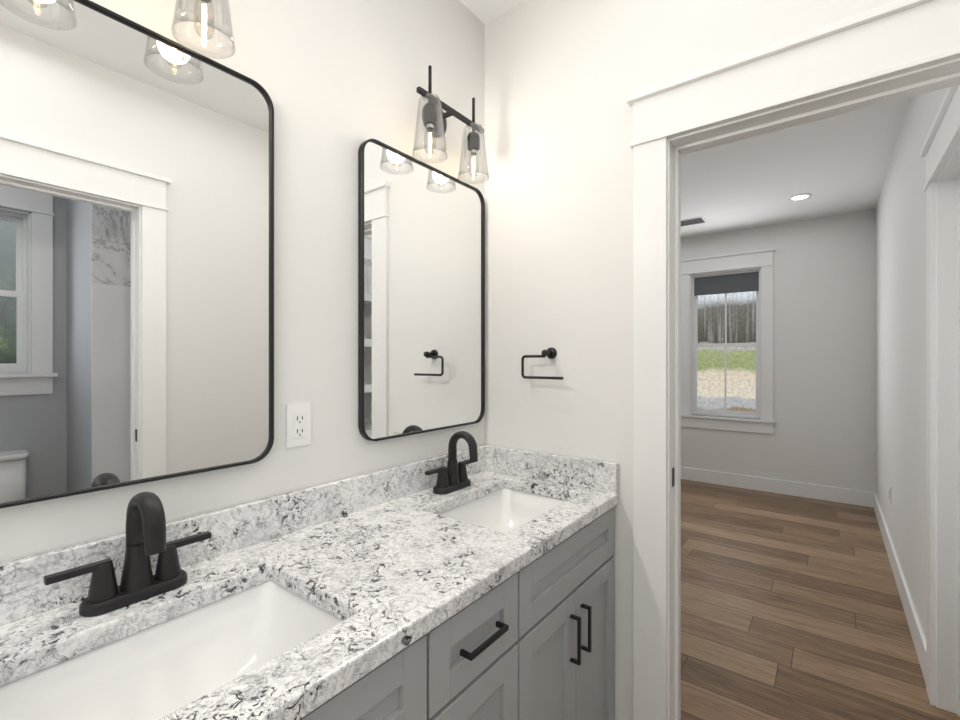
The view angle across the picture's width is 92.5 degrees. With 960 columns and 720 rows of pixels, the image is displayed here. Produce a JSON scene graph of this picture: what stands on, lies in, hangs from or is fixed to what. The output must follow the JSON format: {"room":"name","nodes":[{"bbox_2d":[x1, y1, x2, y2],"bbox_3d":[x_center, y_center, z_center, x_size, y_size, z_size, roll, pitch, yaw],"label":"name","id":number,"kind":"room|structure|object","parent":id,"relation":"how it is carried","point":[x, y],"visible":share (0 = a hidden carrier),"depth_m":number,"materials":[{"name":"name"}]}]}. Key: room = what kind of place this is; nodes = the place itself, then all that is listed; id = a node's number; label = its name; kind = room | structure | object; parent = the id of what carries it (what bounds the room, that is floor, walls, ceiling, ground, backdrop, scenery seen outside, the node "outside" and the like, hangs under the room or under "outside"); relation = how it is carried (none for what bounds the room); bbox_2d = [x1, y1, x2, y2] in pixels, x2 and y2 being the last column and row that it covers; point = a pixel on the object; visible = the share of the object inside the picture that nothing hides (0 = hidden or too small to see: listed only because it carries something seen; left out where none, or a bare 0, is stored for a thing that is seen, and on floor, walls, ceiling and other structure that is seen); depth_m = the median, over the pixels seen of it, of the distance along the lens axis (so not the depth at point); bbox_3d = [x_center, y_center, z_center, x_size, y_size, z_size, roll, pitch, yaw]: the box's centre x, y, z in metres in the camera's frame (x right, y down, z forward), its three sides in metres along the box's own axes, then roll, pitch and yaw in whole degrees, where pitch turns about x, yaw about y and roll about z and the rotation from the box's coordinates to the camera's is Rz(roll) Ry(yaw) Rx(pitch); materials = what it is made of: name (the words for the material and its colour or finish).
{"room":"bathroom","nodes":[
{"label":"bathroom","id":0,"kind":"room"},
{"bbox_2d":[0,0,484,562],"bbox_3d":[-0.974,-0.013,0.691,0.120,2.740,3.120,0,0,37],"label":"wall","id":1,"kind":"structure","parent":0,"point":[338,80],"depth_m":1.28,"materials":[{"name":"white paint"}]},
{"bbox_2d":[0,0,273,507],"bbox_3d":[-0.709,-0.214,0.917,0.021,0.927,0.610,0,0,37],"label":"mirror","id":2,"kind":"object","parent":1,"relation":"attached to","point":[136,253],"visible":0.96,"depth_m":0.92,"materials":[{"name":"grey mirror"}]},
{"bbox_2d":[171,0,234,58],"bbox_3d":[-0.659,-0.811,0.878,0.150,0.292,0.345,0,0,37],"label":"sconce","id":3,"kind":"object","parent":1,"relation":"attached to","point":[228,33],"visible":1,"depth_m":0.96,"materials":[{"name":"grey"}]},
{"bbox_2d":[0,445,487,622],"bbox_3d":[-0.435,0.397,1.278,0.020,0.100,1.528,0,0,37],"label":"backsplash","id":4,"kind":"structure","parent":1,"relation":"attached to","point":[242,525],"depth_m":1.10,"materials":[{"name":"white stone"}]},
{"bbox_2d":[286,402,310,447],"bbox_3d":[-0.483,0.172,1.228,0.008,0.115,0.070,0,0,37],"label":"outlet","id":5,"kind":"object","parent":1,"relation":"attached to","point":[298,424],"visible":1,"depth_m":1.22,"materials":[{"name":"white plastic"}]},
{"bbox_2d":[358,139,484,440],"bbox_3d":[-0.173,-0.214,1.621,0.021,0.927,0.610,0,0,37],"label":"mirror","id":6,"kind":"object","parent":1,"relation":"attached to","point":[421,296],"visible":0.96,"depth_m":1.56,"materials":[{"name":"grey mirror"}]},
{"bbox_2d":[412,65,488,183],"bbox_3d":[-0.107,-0.811,1.602,0.150,0.292,0.345,0,0,37],"label":"sconce","id":7,"kind":"object","parent":1,"relation":"attached to","point":[434,116],"visible":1,"depth_m":1.56,"materials":[{"name":"grey"}]},
{"bbox_2d":[460,0,909,238],"bbox_3d":[0.974,-1.413,1.829,5.100,0.060,7.550,0,0,37],"label":"ceiling","id":8,"kind":"structure","parent":0,"point":[836,165],"depth_m":3.37,"materials":[{"name":"white paint"}]},
{"bbox_2d":[681,216,707,226],"bbox_3d":[1.981,-1.379,4.688,0.580,0.008,0.220,0,0,37],"label":"ceiling vent","id":9,"kind":"object","parent":8,"relation":"in","point":[693,221],"visible":0.33,"depth_m":4.56,"materials":[{"name":"white metal"}]},
{"bbox_2d":[788,193,811,200],"bbox_3d":[2.716,-1.379,3.902,0.170,0.006,0.170,0,0,37],"label":"recessed light","id":10,"kind":"object","parent":8,"relation":"in","point":[798,197],"visible":1,"depth_m":3.90,"materials":[{"name":"white plastic"}]},
{"bbox_2d":[485,0,894,719],"bbox_3d":[0.692,0.487,1.459,4.840,3.740,0.120,0,0,37],"label":"wall","id":11,"kind":"structure","parent":0,"point":[563,78],"depth_m":1.64,"materials":[{"name":"white paint"}]},
{"bbox_2d":[521,347,563,379],"bbox_3d":[0.236,0.011,1.689,0.172,0.116,0.063,0,0,37],"label":"towel ring","id":12,"kind":"object","parent":11,"relation":"attached to","point":[551,353],"visible":1,"depth_m":1.69,"materials":[{"name":"black metal"}]},
{"bbox_2d":[484,445,617,490],"bbox_3d":[0.245,0.397,1.707,0.542,0.100,0.021,0,0,37],"label":"backsplash","id":13,"kind":"structure","parent":11,"relation":"attached to","point":[598,475],"depth_m":1.67,"materials":[{"name":"white stone"}]},
{"bbox_2d":[626,0,959,719],"bbox_3d":[1.218,0.246,1.662,0.985,2.222,1.153,0,0,37],"label":"door frame","id":14,"kind":"structure","parent":11,"relation":"attached to","point":[895,50],"depth_m":1.47,"materials":[{"name":"white wood"}]},
{"bbox_2d":[681,210,875,492],"bbox_3d":[2.495,-0.013,5.176,3.206,2.740,0.120,0,0,37],"label":"wall","id":15,"kind":"structure","parent":0,"point":[824,348],"depth_m":4.50,"materials":[{"name":"white paint"}]},
{"bbox_2d":[681,248,775,433],"bbox_3d":[2.668,-0.192,5.013,0.940,1.898,0.160,0,0,37],"label":"window","id":16,"kind":"structure","parent":15,"relation":"in","point":[735,282],"depth_m":4.98,"materials":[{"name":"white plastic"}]},
{"bbox_2d":[681,467,868,506],"bbox_3d":[2.466,1.288,5.112,2.936,0.140,0.018,0,0,37],"label":"baseboard","id":17,"kind":"structure","parent":15,"relation":"attached to","point":[840,495],"depth_m":4.67,"materials":[{"name":"white wood"}]},
{"bbox_2d":[681,479,959,719],"bbox_3d":[0.974,1.387,1.829,5.100,0.060,7.550,0,0,37],"label":"floor","id":18,"kind":"structure","parent":0,"point":[792,607],"depth_m":2.44,"materials":[{"name":"brown wood"}]},
{"bbox_2d":[288,499,617,719],"bbox_3d":[-0.210,0.921,1.110,0.582,0.872,1.522,0,0,37],"label":"bathroom vanity","id":19,"kind":"object","parent":18,"relation":"on","point":[538,643],"depth_m":1.08,"materials":[{"name":"grey"}]},
{"bbox_2d":[0,471,617,719],"bbox_3d":[-0.219,0.466,1.113,0.564,0.038,1.528,0,0,37],"label":"countertop","id":20,"kind":"structure","parent":19,"relation":"on","point":[392,569],"depth_m":0.92,"materials":[{"name":"white stone"}]},
{"bbox_2d":[40,492,215,622],"bbox_3d":[-0.620,0.345,0.849,0.136,0.204,0.258,0,0,37],"label":"faucet","id":21,"kind":"object","parent":20,"relation":"on","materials":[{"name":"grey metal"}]},
{"bbox_2d":[0,575,339,719],"bbox_3d":[-0.474,0.552,0.737,0.358,0.158,0.498,0,0,37],"label":"sink","id":22,"kind":"object","parent":20,"relation":"in","point":[138,672],"depth_m":0.84,"materials":[{"name":"white ceramic"}]},
{"bbox_2d":[424,431,479,494],"bbox_3d":[-0.066,0.345,1.576,0.136,0.204,0.258,0,0,37],"label":"faucet","id":23,"kind":"object","parent":20,"relation":"on","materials":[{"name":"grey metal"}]},
{"bbox_2d":[440,483,567,530],"bbox_3d":[0.080,0.552,1.465,0.358,0.158,0.498,0,0,37],"label":"sink","id":24,"kind":"object","parent":20,"relation":"in","point":[506,506],"depth_m":1.65,"materials":[{"name":"white ceramic"}]},
{"bbox_2d":[876,88,946,637],"bbox_3d":[2.496,0.487,2.630,0.120,3.740,3.930,0,0,37],"label":"wall","id":25,"kind":"structure","parent":0,"point":[901,338],"depth_m":2.55,"materials":[{"name":"white paint"}]},
{"bbox_2d":[889,485,890,503],"bbox_3d":[2.829,0.927,3.175,0.008,0.115,0.070,0,0,37],"label":"electrical outlet","id":26,"kind":"object","parent":25,"relation":"attached to","point":[890,494],"visible":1,"depth_m":3.16,"materials":[{"name":"white plastic"}]},
{"bbox_2d":[869,492,925,683],"bbox_3d":[2.728,1.288,3.045,0.015,0.140,2.908,0,0,37],"label":"baseboard","id":27,"kind":"structure","parent":25,"relation":"attached to","point":[919,640],"depth_m":2.50,"materials":[{"name":"white wood"}]},
{"label":"outside","id":28,"kind":"structure","parent":0,"visible":0},
{"bbox_2d":[697,291,755,411],"bbox_3d":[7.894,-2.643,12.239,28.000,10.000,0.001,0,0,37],"label":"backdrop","id":29,"kind":"structure","parent":28,"point":[707,369],"depth_m":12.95,"materials":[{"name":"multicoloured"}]}
]}

